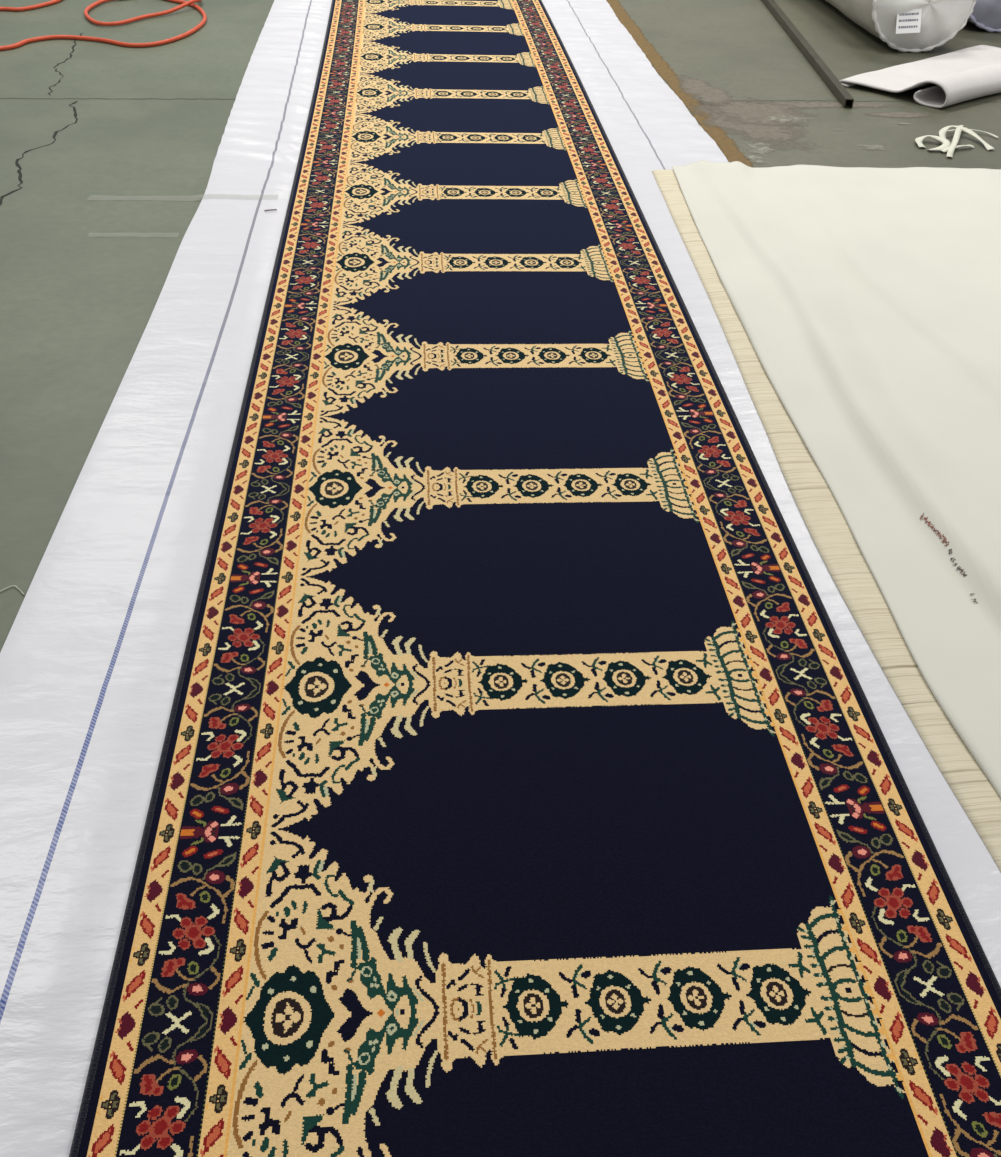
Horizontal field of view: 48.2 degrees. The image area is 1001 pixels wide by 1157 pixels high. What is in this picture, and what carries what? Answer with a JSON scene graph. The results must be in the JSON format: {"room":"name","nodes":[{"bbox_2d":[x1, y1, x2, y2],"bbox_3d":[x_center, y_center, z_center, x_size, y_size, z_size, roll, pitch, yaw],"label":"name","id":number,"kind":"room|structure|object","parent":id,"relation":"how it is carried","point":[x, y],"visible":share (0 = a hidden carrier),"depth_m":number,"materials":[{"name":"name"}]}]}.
{"room":"carpet workshop","nodes":[
{"label":"carpet workshop","id":0,"kind":"room"},
{"bbox_2d":[0,0,1000,651],"bbox_3d":[-0.217,-2.010,4.779,16.002,0.003,20.000,-1,38,-4],"label":"floor","id":1,"kind":"structure","parent":0,"point":[108,152],"depth_m":4.48,"materials":[{"name":"paint"}]},
{"bbox_2d":[0,585,24,594],"bbox_3d":[-1.012,0.054,2.104,0.216,0.002,0.039,-20,43,-26],"label":"thread","id":2,"kind":"object","parent":1,"relation":"on","point":[12,585],"visible":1,"depth_m":2.15},
{"bbox_2d":[0,0,61,11],"bbox_3d":[-2.734,-3.093,6.018,0.441,0.020,1.266,31,46,32],"label":"hose","id":3,"kind":"object","parent":1,"relation":"on","point":[15,9],"visible":1,"depth_m":5.96,"materials":[{"name":"rubber"}]},
{"bbox_2d":[0,0,206,50],"bbox_3d":[-2.352,-2.755,5.605,1.387,0.020,2.337,23,43,24],"label":"hose","id":4,"kind":"object","parent":1,"relation":"on","point":[196,28],"visible":0.98,"depth_m":5.47,"materials":[{"name":"rubber"}]},
{"bbox_2d":[84,0,201,25],"bbox_3d":[-1.927,-3.172,6.140,0.515,0.047,1.094,12,39,12],"label":"hose","id":5,"kind":"object","parent":1,"relation":"on","point":[98,2],"visible":1,"depth_m":5.91,"materials":[{"name":"rubber"}]},
{"bbox_2d":[0,0,1000,1156],"bbox_3d":[-0.100,-1.523,4.152,2.013,0.016,10.808,-1,38,-4],"label":"sheet","id":6,"kind":"object","parent":1,"relation":"on","point":[92,653],"visible":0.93,"depth_m":2.17,"materials":[{"name":"white plastic"}]},
{"bbox_2d":[69,0,1000,1156],"bbox_3d":[-0.110,-1.167,3.699,1.228,0.010,8.754,-1,38,-4],"label":"carpet","id":7,"kind":"object","parent":6,"relation":"on","point":[526,784],"visible":1,"depth_m":1.86,"materials":[{"name":"carpet"}]},
{"bbox_2d":[652,170,1000,870],"bbox_3d":[0.910,0.005,2.254,0.512,0.008,5.000,-1,38,-4],"label":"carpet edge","id":8,"kind":"object","parent":6,"relation":"on","point":[824,519],"visible":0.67,"depth_m":2.29,"materials":[{"name":"beige fabric"}]},
{"bbox_2d":[762,0,853,107],"bbox_3d":[1.585,-3.105,6.235,0.038,0.038,3.236,2,38,0],"label":"metal pipe","id":9,"kind":"object","parent":1,"relation":"on","point":[840,92],"visible":1,"depth_m":5.58,"materials":[{"name":"grey metal"}]},
{"bbox_2d":[672,160,1000,797],"bbox_3d":[2.076,-0.046,2.338,2.674,0.044,5.025,-1,38,-4],"label":"fabric","id":10,"kind":"object","parent":1,"relation":"on","point":[868,299],"visible":1,"depth_m":2.98,"materials":[{"name":"white fabric"}]},
{"bbox_2d":[825,0,976,52],"bbox_3d":[2.074,-3.675,6.619,0.545,0.497,2.587,-1,38,-4],"label":"roll","id":11,"kind":"object","parent":1,"relation":"on","point":[913,26],"visible":1,"depth_m":5.72,"materials":[{"name":"white plastic"}]},
{"bbox_2d":[839,45,1000,107],"bbox_3d":[2.276,-2.478,5.412,1.302,0.110,0.605,-27,47,-32],"label":"folded cloth","id":12,"kind":"object","parent":1,"relation":"on","point":[973,72],"visible":1,"depth_m":5.22,"materials":[{"name":"white fabric"}]},
{"bbox_2d":[915,135,950,149],"bbox_3d":[1.764,-1.777,4.560,0.139,0.025,0.158,-1,38,-4],"label":"ribbon","id":13,"kind":"object","parent":1,"relation":"on","point":[946,143],"visible":1,"depth_m":4.57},
{"bbox_2d":[946,125,966,157],"bbox_3d":[1.879,-1.815,4.606,0.040,0.031,0.465,18,41,19],"label":"ribbon","id":14,"kind":"object","parent":1,"relation":"on","point":[958,131],"visible":0.99,"depth_m":4.55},
{"bbox_2d":[940,145,974,151],"bbox_3d":[1.852,-1.747,4.533,0.177,0.014,0.029,-17,42,-23],"label":"ribbon","id":15,"kind":"object","parent":1,"relation":"on","point":[972,146],"visible":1,"depth_m":4.53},
{"bbox_2d":[939,126,994,149],"bbox_3d":[1.901,-1.821,4.613,0.202,0.037,0.225,-1,38,-4],"label":"ribbon","id":16,"kind":"object","parent":1,"relation":"on","point":[942,133],"visible":1,"depth_m":4.64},
{"bbox_2d":[947,129,997,137],"bbox_3d":[1.991,-1.882,4.712,0.214,0.012,0.055,13,39,13],"label":"ribbon","id":17,"kind":"object","parent":1,"relation":"on","point":[953,129],"visible":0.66,"depth_m":4.71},
{"bbox_2d":[967,0,1000,32],"bbox_3d":[2.731,-3.912,6.951,0.546,0.501,2.267,-1,38,-4],"label":"roll","id":18,"kind":"object","parent":1,"relation":"on","point":[986,14],"visible":0.52,"depth_m":6.20,"materials":[{"name":"white plastic"}]}
]}

